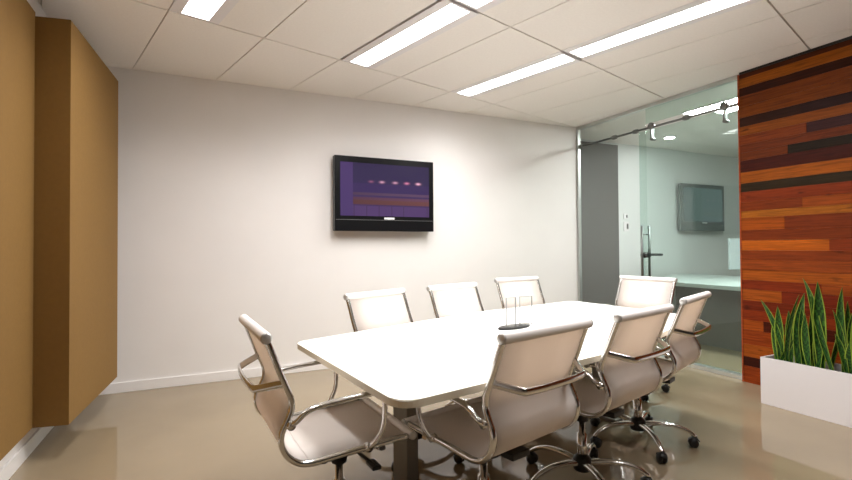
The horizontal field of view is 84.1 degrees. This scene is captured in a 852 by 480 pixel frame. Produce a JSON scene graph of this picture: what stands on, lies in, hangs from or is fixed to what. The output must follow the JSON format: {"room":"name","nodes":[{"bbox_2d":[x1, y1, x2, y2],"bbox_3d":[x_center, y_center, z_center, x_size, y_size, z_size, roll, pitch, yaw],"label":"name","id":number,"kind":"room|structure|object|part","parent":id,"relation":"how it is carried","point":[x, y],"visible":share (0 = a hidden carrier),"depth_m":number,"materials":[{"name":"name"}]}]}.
{"room":"conference room","nodes":[
{"label":"conference room","id":0,"kind":"room"},
{"bbox_2d":[0,0,47,469],"bbox_3d":[-1.107,-0.208,0.055,0.100,2.800,8.230,0,-1,-25],"label":"wall","id":1,"kind":"structure","parent":0,"point":[34,4],"depth_m":2.73,"materials":[{"name":"white paint"}]},
{"bbox_2d":[0,0,34,460],"bbox_3d":[-1.649,-0.144,1.404,0.057,2.340,2.735,0,-1,-25],"label":"wall panel","id":2,"kind":"object","parent":1,"relation":"attached to","point":[17,17],"visible":1,"depth_m":2.41,"materials":[{"name":"brown wood"}]},
{"bbox_2d":[0,426,53,479],"bbox_3d":[-1.047,1.149,0.058,0.014,0.085,8.230,0,-1,-25],"label":"baseboard","id":3,"kind":"structure","parent":1,"relation":"attached to","point":[22,454],"depth_m":2.63,"materials":[{"name":"white paint"}]},
{"bbox_2d":[32,16,117,427],"bbox_3d":[-2.332,-0.100,3.163,0.309,2.315,1.100,0,-1,-25],"label":"wall panel","id":4,"kind":"object","parent":1,"relation":"attached to","point":[75,265],"visible":0.87,"depth_m":2.72,"materials":[{"name":"brown wood"}]},
{"bbox_2d":[107,66,577,382],"bbox_3d":[-0.477,-0.136,4.946,5.380,2.800,0.100,0,-1,-25],"label":"wall","id":5,"kind":"structure","parent":0,"point":[225,189],"depth_m":4.50,"materials":[{"name":"white paint"}]},
{"bbox_2d":[99,363,328,394],"bbox_3d":[-0.429,1.220,4.880,5.186,0.085,0.014,0,-1,-25],"label":"baseboard","id":6,"kind":"structure","parent":5,"relation":"attached to","point":[120,387],"depth_m":4.11,"materials":[{"name":"white paint"}]},
{"bbox_2d":[333,155,433,231],"bbox_3d":[-0.426,-0.458,4.854,1.065,0.740,0.118,0,-1,-25],"label":"television","id":7,"kind":"object","parent":5,"relation":"attached to","point":[370,194],"visible":1,"depth_m":4.78,"materials":[{"name":"black plastic"}]},
{"bbox_2d":[576,75,736,301],"bbox_3d":[2.385,-0.102,5.079,0.044,2.700,2.077,0,-1,-25],"label":"door frame","id":8,"kind":"structure","parent":5,"relation":"in","point":[734,78],"depth_m":5.88,"materials":[{"name":"silver glass"}]},
{"bbox_2d":[579,102,737,276],"bbox_3d":[2.568,-0.026,4.793,0.144,2.471,2.710,0,-1,-25],"label":"door","id":9,"kind":"structure","parent":8,"relation":"attached to","point":[724,106],"depth_m":5.11,"materials":[{"name":"silver glass"}]},
{"bbox_3d":[2.363,0.186,5.135,0.062,0.685,0.026,0,-1,-25],"label":"handle","id":10,"kind":"part","parent":9,"relation":"part of","materials":[{"name":"silver metal"}]},
{"bbox_3d":[2.430,0.186,5.166,0.062,0.685,0.026,0,-1,-25],"label":"handle","id":11,"kind":"part","parent":9,"relation":"part of","materials":[{"name":"silver metal"}]},
{"bbox_3d":[2.540,-1.213,4.796,0.023,0.023,2.700,0,-1,-25],"label":"track rail","id":12,"kind":"part","parent":9,"relation":"part of","materials":[{"name":"silver metal"}]},
{"bbox_2d":[9,337,851,479],"bbox_3d":[3.346,1.240,2.368,10.130,0.080,8.900,0,-1,-25],"label":"floor","id":13,"kind":"structure","parent":0,"point":[212,430],"depth_m":2.86,"materials":[{"name":"beige tile"}]},
{"bbox_2d":[238,314,416,479],"bbox_3d":[-0.380,0.762,1.890,0.670,0.907,0.637,0,-1,-29],"label":"office chair","id":14,"kind":"object","parent":13,"relation":"on","point":[333,430],"visible":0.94,"depth_m":1.78,"materials":[{"name":"white leather"}]},
{"bbox_3d":[-0.644,0.327,1.764,0.039,0.039,0.502,0,-1,-29],"label":"rail","id":15,"kind":"part","parent":14,"relation":"part of","materials":[{"name":"white"}]},
{"bbox_3d":[-0.579,0.553,1.796,0.144,0.433,0.470,0,-1,-29],"label":"backrest","id":16,"kind":"part","parent":14,"relation":"part of","materials":[{"name":"white"}]},
{"bbox_3d":[-0.539,0.555,2.096,0.528,0.455,0.022,0,-1,-29],"label":"frame","id":17,"kind":"part","parent":14,"relation":"part of","materials":[{"name":"silver metal"}]},
{"bbox_3d":[-0.560,0.663,2.106,0.356,0.226,0.057,0,-1,-29],"label":"armrest","id":18,"kind":"part","parent":14,"relation":"part of","materials":[{"name":"silver metal"}]},
{"bbox_3d":[-0.303,0.547,1.671,0.528,0.455,0.022,0,-1,-29],"label":"frame","id":19,"kind":"part","parent":14,"relation":"part of","materials":[{"name":"silver metal"}]},
{"bbox_3d":[-0.304,0.654,1.645,0.356,0.226,0.057,0,-1,-29],"label":"armrest","id":20,"kind":"part","parent":14,"relation":"part of","materials":[{"name":"silver metal"}]},
{"bbox_3d":[-0.352,0.758,1.918,0.374,0.025,0.470,0,-1,-29],"label":"seat","id":21,"kind":"part","parent":14,"relation":"part of","materials":[{"name":"white leather"}]},
{"bbox_3d":[-0.231,0.822,1.796,0.039,0.023,0.212,0,-1,-33],"label":"tilt lever","id":22,"kind":"part","parent":14,"relation":"part of","materials":[{"name":"black plastic"}]},
{"bbox_3d":[-0.171,0.749,2.018,0.032,0.032,0.498,0,-1,-29],"label":"rail","id":23,"kind":"part","parent":14,"relation":"part of","materials":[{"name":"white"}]},
{"bbox_2d":[343,288,464,471],"bbox_3d":[-0.071,0.773,2.797,0.704,0.909,0.640,-1,-1,40],"label":"office chair","id":24,"kind":"object","parent":13,"relation":"on","point":[369,310],"visible":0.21,"depth_m":2.94,"materials":[{"name":"white leather"}]},
{"bbox_3d":[-0.274,0.560,2.647,0.528,0.455,0.022,-1,-1,40],"label":"frame","id":25,"kind":"part","parent":24,"relation":"part of","materials":[{"name":"silver metal"}]},
{"bbox_3d":[-0.315,0.342,2.999,0.039,0.039,0.502,-1,-1,40],"label":"rail","id":26,"kind":"part","parent":24,"relation":"part of","materials":[{"name":"white"}]},
{"bbox_3d":[-0.257,0.567,2.949,0.144,0.433,0.470,-1,-1,40],"label":"backrest","id":27,"kind":"part","parent":24,"relation":"part of","materials":[{"name":"white"}]},
{"bbox_3d":[0.038,0.564,3.019,0.528,0.455,0.022,-1,-1,40],"label":"frame","id":28,"kind":"part","parent":24,"relation":"part of","materials":[{"name":"silver metal"}]},
{"bbox_2d":[426,282,483,405],"bbox_3d":[0.403,0.775,3.236,0.644,0.914,0.715,0,-1,-44],"label":"office chair","id":29,"kind":"object","parent":13,"relation":"on","point":[447,300],"visible":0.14,"depth_m":3.42,"materials":[{"name":"silver metal"}]},
{"bbox_3d":[0.203,0.560,3.123,0.022,0.455,0.528,0,-1,-44],"label":"frame","id":30,"kind":"part","parent":29,"relation":"part of","materials":[{"name":"silver metal"}]},
{"bbox_3d":[0.199,0.342,3.478,0.502,0.039,0.039,0,-1,-44],"label":"rail","id":31,"kind":"part","parent":29,"relation":"part of","materials":[{"name":"white"}]},
{"bbox_3d":[0.252,0.567,3.421,0.470,0.433,0.144,0,-1,-44],"label":"backrest","id":32,"kind":"part","parent":29,"relation":"part of","materials":[{"name":"white"}]},
{"bbox_3d":[0.272,1.140,3.290,0.290,0.077,0.040,-1,-1,21],"label":"leg","id":33,"kind":"part","parent":29,"relation":"part of","materials":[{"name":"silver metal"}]},
{"bbox_3d":[0.552,0.563,3.461,0.022,0.455,0.528,0,-1,-44],"label":"frame","id":34,"kind":"part","parent":29,"relation":"part of","materials":[{"name":"silver metal"}]},
{"bbox_2d":[297,301,675,479],"bbox_3d":[0.612,0.871,2.804,2.821,0.705,1.317,0,-1,-42],"label":"conference table","id":35,"kind":"object","parent":13,"relation":"on","point":[408,367],"visible":0.63,"depth_m":2.15,"materials":[{"name":"white laminate"}]},
{"bbox_3d":[-0.091,0.880,2.107,0.064,0.635,0.100,0,-1,-42],"label":"leg","id":36,"kind":"part","parent":35,"relation":"part of","materials":[{"name":"grey metal"}]},
{"bbox_2d":[498,323,529,329],"bbox_3d":[0.522,0.513,2.793,0.256,0.011,0.100,0,-1,-37],"label":"tray","id":37,"kind":"object","parent":35,"relation":"on","point":[523,325],"visible":0.95,"depth_m":2.77,"materials":[{"name":"black plastic"}]},
{"bbox_2d":[506,297,515,326],"bbox_3d":[0.501,0.422,2.783,0.088,0.169,0.070,0,-1,-41],"label":"stand","id":38,"kind":"object","parent":37,"relation":"on","point":[508,297],"visible":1,"depth_m":2.77,"materials":[{"name":"clear glass"}]},
{"bbox_2d":[519,296,532,324],"bbox_3d":[0.602,0.423,2.846,0.088,0.169,0.070,0,-1,-21],"label":"stand","id":39,"kind":"object","parent":37,"relation":"on","point":[519,296],"visible":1,"depth_m":2.85,"materials":[{"name":"clear glass"}]},
{"bbox_3d":[1.216,0.890,3.286,0.064,0.635,0.100,0,-1,-42],"label":"leg","id":40,"kind":"part","parent":35,"relation":"part of","materials":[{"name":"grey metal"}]},
{"bbox_2d":[401,318,592,479],"bbox_3d":[0.239,0.760,1.914,0.636,0.904,0.709,0,-1,-34],"label":"office chair","id":41,"kind":"object","parent":13,"relation":"on","point":[529,394],"visible":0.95,"depth_m":1.73,"materials":[{"name":"beige leather"}]},
{"bbox_3d":[0.103,0.753,2.100,0.498,0.032,0.032,0,-1,-39],"label":"rail","id":42,"kind":"part","parent":41,"relation":"part of","materials":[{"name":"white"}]},
{"bbox_3d":[0.234,0.759,1.940,0.470,0.025,0.374,0,-1,-39],"label":"seat","id":43,"kind":"part","parent":41,"relation":"part of","materials":[{"name":"white leather"}]},
{"bbox_3d":[0.087,0.656,1.705,0.057,0.226,0.356,0,-1,-39],"label":"armrest","id":44,"kind":"part","parent":41,"relation":"part of","materials":[{"name":"silver metal"}]},
{"bbox_3d":[0.093,0.549,1.730,0.022,0.455,0.528,0,-1,-39],"label":"frame","id":45,"kind":"part","parent":41,"relation":"part of","materials":[{"name":"silver metal"}]},
{"bbox_3d":[0.396,0.550,1.744,0.470,0.433,0.144,0,-1,-39],"label":"backrest","id":46,"kind":"part","parent":41,"relation":"part of","materials":[{"name":"white leather"}]},
{"bbox_3d":[0.441,0.323,1.690,0.502,0.039,0.039,0,-1,-39],"label":"rail","id":47,"kind":"part","parent":41,"relation":"part of","materials":[{"name":"white"}]},
{"bbox_3d":[0.470,0.551,2.037,0.022,0.455,0.528,0,-1,-39],"label":"frame","id":48,"kind":"part","parent":41,"relation":"part of","materials":[{"name":"silver metal"}]},
{"bbox_2d":[494,276,544,308],"bbox_3d":[0.962,0.781,3.911,0.637,0.914,0.708,0,-1,-33],"label":"office chair","id":49,"kind":"object","parent":13,"relation":"on","point":[516,287],"visible":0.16,"depth_m":4.14,"materials":[{"name":"silver metal"}]},
{"bbox_3d":[0.744,0.568,3.838,0.022,0.455,0.528,0,-1,-33],"label":"frame","id":50,"kind":"part","parent":49,"relation":"part of","materials":[{"name":"silver metal"}]},
{"bbox_3d":[0.808,0.349,4.187,0.502,0.039,0.039,0,-1,-33],"label":"rail","id":51,"kind":"part","parent":49,"relation":"part of","materials":[{"name":"white"}]},
{"bbox_3d":[1.152,0.569,4.103,0.022,0.455,0.528,0,-1,-33],"label":"frame","id":52,"kind":"part","parent":49,"relation":"part of","materials":[{"name":"silver metal"}]},
{"bbox_2d":[526,304,674,479],"bbox_3d":[0.783,0.763,2.342,0.636,0.904,0.709,0,-1,-35],"label":"office chair","id":53,"kind":"object","parent":13,"relation":"on","point":[628,369],"visible":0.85,"depth_m":2.19,"materials":[{"name":"white leather"}]},
{"bbox_3d":[0.665,1.125,2.490,0.040,0.077,0.290,0,-1,-42],"label":"leg","id":54,"kind":"part","parent":53,"relation":"part of","materials":[{"name":"silver metal"}]},
{"bbox_3d":[0.623,1.123,2.292,0.290,0.077,0.040,0,-1,-24],"label":"leg","id":55,"kind":"part","parent":53,"relation":"part of","materials":[{"name":"silver metal"}]},
{"bbox_3d":[0.634,0.659,2.131,0.057,0.226,0.356,0,-1,-40],"label":"armrest","id":56,"kind":"part","parent":53,"relation":"part of","materials":[{"name":"silver metal"}]},
{"bbox_3d":[0.778,0.762,2.369,0.470,0.025,0.374,0,-1,-40],"label":"seat","id":57,"kind":"part","parent":53,"relation":"part of","materials":[{"name":"white leather"}]},
{"bbox_3d":[0.867,1.125,2.512,0.040,0.077,0.290,-1,-1,30],"label":"leg","id":58,"kind":"part","parent":53,"relation":"part of","materials":[{"name":"silver metal"}]},
{"bbox_3d":[0.799,1.120,2.190,0.040,0.077,0.290,0,-1,-6],"label":"leg","id":59,"kind":"part","parent":53,"relation":"part of","materials":[{"name":"silver metal"}]},
{"bbox_3d":[0.640,0.552,2.156,0.022,0.455,0.528,0,-1,-40],"label":"frame","id":60,"kind":"part","parent":53,"relation":"part of","materials":[{"name":"silver metal"}]},
{"bbox_3d":[0.950,1.121,2.326,0.290,0.077,0.040,-1,-1,12],"label":"leg","id":61,"kind":"part","parent":53,"relation":"part of","materials":[{"name":"silver metal"}]},
{"bbox_3d":[1.012,0.555,2.469,0.022,0.455,0.528,0,-1,-40],"label":"frame","id":62,"kind":"part","parent":53,"relation":"part of","materials":[{"name":"silver metal"}]},
{"bbox_3d":[0.942,0.553,2.174,0.470,0.433,0.144,0,-1,-40],"label":"backrest","id":63,"kind":"part","parent":53,"relation":"part of","materials":[{"name":"white"}]},
{"bbox_3d":[0.988,0.326,2.122,0.502,0.039,0.039,0,-1,-40],"label":"rail","id":64,"kind":"part","parent":53,"relation":"part of","materials":[{"name":"white"}]},
{"bbox_2d":[591,275,677,400],"bbox_3d":[1.656,0.776,3.942,0.702,0.918,0.629,0,-1,-34],"label":"office chair","id":65,"kind":"object","parent":13,"relation":"on","point":[637,292],"visible":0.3,"depth_m":4.06,"materials":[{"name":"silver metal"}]},
{"bbox_3d":[1.574,0.564,4.160,0.528,0.455,0.022,0,-1,-34],"label":"frame","id":66,"kind":"part","parent":65,"relation":"part of","materials":[{"name":"silver metal"}]},
{"bbox_3d":[1.860,0.563,4.059,0.144,0.433,0.470,0,-1,-34],"label":"backrest","id":67,"kind":"part","parent":65,"relation":"part of","materials":[{"name":"white"}]},
{"bbox_3d":[1.919,0.337,4.104,0.039,0.039,0.502,0,-1,-34],"label":"rail","id":68,"kind":"part","parent":65,"relation":"part of","materials":[{"name":"white"}]},
{"bbox_3d":[1.846,0.555,3.757,0.528,0.455,0.022,0,-1,-34],"label":"frame","id":69,"kind":"part","parent":65,"relation":"part of","materials":[{"name":"silver metal"}]},
{"bbox_2d":[584,291,711,463],"bbox_3d":[1.316,0.765,2.879,0.712,0.910,0.640,-1,-1,43],"label":"office chair","id":70,"kind":"object","parent":13,"relation":"on","point":[685,350],"visible":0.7,"depth_m":2.75,"materials":[{"name":"beige fabric"}]},
{"bbox_3d":[1.123,1.128,2.824,0.290,0.077,0.040,0,-1,-17],"label":"leg","id":71,"kind":"part","parent":70,"relation":"part of","materials":[{"name":"silver metal"}]},
{"bbox_3d":[1.189,1.130,3.016,0.040,0.077,0.290,0,-1,-35],"label":"leg","id":72,"kind":"part","parent":70,"relation":"part of","materials":[{"name":"silver metal"}]},
{"bbox_3d":[1.285,0.761,2.881,0.374,0.025,0.470,-1,-1,43],"label":"seat","id":73,"kind":"part","parent":70,"relation":"part of","materials":[{"name":"white"}]},
{"bbox_3d":[1.173,0.551,2.655,0.528,0.455,0.022,-1,-1,43],"label":"frame","id":74,"kind":"part","parent":70,"relation":"part of","materials":[{"name":"silver metal"}]},
{"bbox_3d":[1.393,1.129,3.013,0.040,0.077,0.290,-1,-1,37],"label":"leg","id":75,"kind":"part","parent":70,"relation":"part of","materials":[{"name":"silver metal"}]},
{"bbox_3d":[1.286,1.125,2.702,0.040,0.077,0.290,0,-1,1],"label":"leg","id":76,"kind":"part","parent":70,"relation":"part of","materials":[{"name":"silver metal"}]},
{"bbox_3d":[1.169,0.658,2.630,0.356,0.226,0.057,-1,-1,43],"label":"armrest","id":77,"kind":"part","parent":70,"relation":"part of","materials":[{"name":"silver metal"}]},
{"bbox_3d":[1.452,1.126,2.819,0.290,0.077,0.040,-1,-1,19],"label":"leg","id":78,"kind":"part","parent":70,"relation":"part of","materials":[{"name":"silver metal"}]},
{"bbox_3d":[1.507,0.554,3.008,0.528,0.455,0.022,-1,-1,43],"label":"frame","id":79,"kind":"part","parent":70,"relation":"part of","materials":[{"name":"silver metal"}]},
{"bbox_3d":[1.471,0.552,2.707,0.144,0.433,0.470,-1,-1,43],"label":"backrest","id":80,"kind":"part","parent":70,"relation":"part of","materials":[{"name":"white"}]},
{"bbox_3d":[1.523,0.325,2.660,0.039,0.039,0.502,-1,-1,43],"label":"rail","id":81,"kind":"part","parent":70,"relation":"part of","materials":[{"name":"white leather"}]},
{"bbox_2d":[658,355,741,379],"bbox_3d":[2.624,1.223,4.614,0.087,0.032,1.010,0,-1,-25],"label":"trim","id":82,"kind":"structure","parent":13,"relation":"on","point":[733,374],"depth_m":4.40,"materials":[{"name":"beige paint"}]},
{"bbox_2d":[665,274,741,351],"bbox_3d":[4.008,0.874,5.620,1.780,0.745,3.220,0,-1,-25],"label":"desk","id":83,"kind":"object","parent":13,"relation":"on","point":[722,310],"visible":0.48,"depth_m":5.50,"materials":[{"name":"grey laminate"}]},
{"bbox_2d":[728,238,747,269],"bbox_3d":[4.572,0.245,6.635,0.660,0.535,0.200,0,-1,-3],"label":"computer monitor","id":84,"kind":"object","parent":83,"relation":"on","point":[733,243],"visible":0.23,"depth_m":6.60,"materials":[{"name":"silver metal"}]},
{"bbox_2d":[760,354,851,427],"bbox_3d":[2.969,1.038,2.898,0.265,0.345,1.572,0,-1,-25],"label":"planter","id":85,"kind":"object","parent":13,"relation":"on","point":[825,394],"visible":0.95,"depth_m":3.28,"materials":[{"name":"white laminate"}]},
{"bbox_2d":[760,293,804,363],"bbox_3d":[2.660,0.654,3.522,0.151,0.543,0.287,0,-1,-25],"label":"snake plant","id":86,"kind":"object","parent":85,"relation":"on","point":[790,351],"visible":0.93,"depth_m":3.49,"materials":[{"name":"green plant"}]},
{"bbox_2d":[798,279,837,369],"bbox_3d":[2.765,0.596,3.338,0.104,0.647,0.253,0,-1,-30],"label":"snake plant","id":87,"kind":"object","parent":85,"relation":"on","point":[814,351],"visible":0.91,"depth_m":3.33,"materials":[{"name":"green plant"}]},
{"bbox_2d":[833,289,851,373],"bbox_3d":[2.870,0.608,3.114,0.130,0.617,0.275,0,-1,-25],"label":"snake plant","id":88,"kind":"object","parent":85,"relation":"on","point":[843,320],"visible":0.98,"depth_m":3.19,"materials":[{"name":"green plant"}]},
{"bbox_2d":[37,0,851,127],"bbox_3d":[1.277,-1.514,1.193,5.240,0.016,8.290,0,-1,-25],"label":"ceiling","id":89,"kind":"structure","parent":0,"point":[296,45],"depth_m":3.57,"materials":[{"name":"tile"}]},
{"bbox_2d":[169,0,238,24],"bbox_3d":[-1.118,-1.504,2.628,0.300,0.079,1.226,0,-1,-41],"label":"ceiling light","id":90,"kind":"object","parent":89,"relation":"attached to","point":[213,11],"visible":1,"depth_m":3.00,"materials":[{"name":"white plastic"}]},
{"bbox_2d":[184,0,219,15],"bbox_3d":[-1.118,-1.494,2.628,0.154,0.008,1.178,0,-1,-41],"label":"diffuser","id":91,"kind":"object","parent":90,"relation":"attached to","point":[194,7],"depth_m":3.01,"materials":[{"name":"white plastic"}]},
{"bbox_2d":[342,0,478,68],"bbox_3d":[-0.168,-1.497,3.441,0.300,0.079,1.226,0,-1,-41],"label":"ceiling light","id":92,"kind":"object","parent":89,"relation":"attached to","point":[441,16],"visible":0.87,"depth_m":3.35,"materials":[{"name":"white plastic"}]},
{"bbox_2d":[355,4,463,62],"bbox_3d":[-0.168,-1.488,3.440,0.154,0.008,1.178,0,-1,-41],"label":"diffuser","id":93,"kind":"object","parent":92,"relation":"attached to","point":[451,12],"depth_m":3.40,"materials":[{"name":"white plastic"}]},
{"bbox_2d":[455,0,505,12],"bbox_3d":[0.644,-1.517,2.491,0.300,0.079,1.226,0,-1,-41],"label":"ceiling light","id":94,"kind":"object","parent":89,"relation":"attached to","point":[481,6],"visible":1,"depth_m":2.96,"materials":[{"name":"white plastic"}]},
{"bbox_2d":[451,50,580,97],"bbox_3d":[0.755,-1.491,4.230,0.300,0.079,1.226,0,-1,-41],"label":"ceiling light","id":95,"kind":"object","parent":89,"relation":"attached to","point":[560,59],"visible":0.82,"depth_m":4.17,"materials":[{"name":"white plastic"}]},
{"bbox_2d":[463,55,568,92],"bbox_3d":[0.755,-1.481,4.230,0.154,0.008,1.178,0,-1,-41],"label":"diffuser","id":96,"kind":"object","parent":95,"relation":"attached to","point":[536,68],"depth_m":4.20,"materials":[{"name":"white plastic"}]},
{"bbox_2d":[563,0,761,59],"bbox_3d":[1.567,-1.510,3.280,0.300,0.079,1.226,0,-1,-41],"label":"ceiling light","id":97,"kind":"object","parent":89,"relation":"attached to","point":[699,10],"visible":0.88,"depth_m":3.27,"materials":[{"name":"white plastic"}]},
{"bbox_2d":[579,74,738,157],"bbox_3d":[4.909,-1.491,5.246,4.667,0.050,4.900,0,-1,-25],"label":"ceiling","id":98,"kind":"structure","parent":0,"point":[707,133],"depth_m":6.11,"materials":[{"name":"tile"}]},
{"bbox_2d":[663,135,675,138],"bbox_3d":[3.387,-1.426,6.575,0.170,0.017,0.170,0,-1,-25],"label":"recessed light","id":99,"kind":"object","parent":98,"relation":"in","point":[672,136],"visible":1,"depth_m":6.54,"materials":[{"name":"white"}]},
{"bbox_2d":[680,97,737,114],"bbox_3d":[3.260,-1.452,4.861,0.220,0.014,1.260,0,-1,-25],"label":"recessed light","id":100,"kind":"object","parent":98,"relation":"in","point":[735,99],"visible":0.29,"depth_m":5.14,"materials":[{"name":"white plastic"}]},
{"bbox_2d":[712,105,737,113],"bbox_3d":[3.564,-1.454,4.849,0.180,0.014,1.180,0,-1,-25],"label":"recessed light","id":101,"kind":"object","parent":98,"relation":"in","point":[734,108],"visible":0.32,"depth_m":5.25,"materials":[{"name":"white"}]},
{"bbox_2d":[580,139,739,313],"bbox_3d":[3.872,-0.124,7.496,4.640,2.800,0.100,0,-1,-25],"label":"wall","id":102,"kind":"structure","parent":0,"point":[649,178],"depth_m":7.42,"materials":[{"name":"white paint"}]},
{"bbox_2d":[580,141,619,305],"bbox_3d":[2.313,-0.057,6.685,1.090,2.660,0.043,0,-1,-25],"label":"door","id":103,"kind":"structure","parent":102,"relation":"in","point":[599,161],"depth_m":6.74,"materials":[{"name":"grey"}]},
{"bbox_2d":[623,222,628,230],"bbox_3d":[2.973,-0.201,7.011,0.100,0.140,0.017,0,-1,-25],"label":"light switch","id":104,"kind":"object","parent":102,"relation":"attached to","point":[625,224],"visible":1,"depth_m":7.01,"materials":[{"name":"white plastic"}]},
{"bbox_2d":[678,183,724,230],"bbox_3d":[4.433,-0.518,7.643,1.060,0.745,0.118,0,-1,-25],"label":"television","id":105,"kind":"object","parent":102,"relation":"attached to","point":[700,207],"visible":1,"depth_m":7.56,"materials":[{"name":"grey plastic"}]},
{"bbox_3d":[4.137,-0.221,1.352,0.080,2.800,6.142,0,-1,-25],"label":"wall","id":106,"kind":"structure","parent":0,"visible":0},
{"bbox_2d":[737,39,851,385],"bbox_3d":[4.070,-0.161,1.349,0.039,2.680,6.173,0,-1,-25],"label":"cladding","id":107,"kind":"object","parent":106,"relation":"attached to","point":[795,114],"visible":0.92,"depth_m":3.76,"materials":[{"name":"brown wood"}]},
{"bbox_3d":[2.767,-0.109,4.140,0.039,2.680,0.012,0,-1,-25],"label":"trim","id":108,"kind":"part","parent":107,"relation":"part of","materials":[{"name":"silver metal"}]},
{"bbox_2d":[739,36,851,74],"bbox_3d":[4.067,-1.511,1.366,0.032,0.019,6.162,0,-1,-25],"label":"trim","id":109,"kind":"structure","parent":106,"relation":"attached to","point":[849,37],"depth_m":3.74,"materials":[{"name":"black"}]}
]}

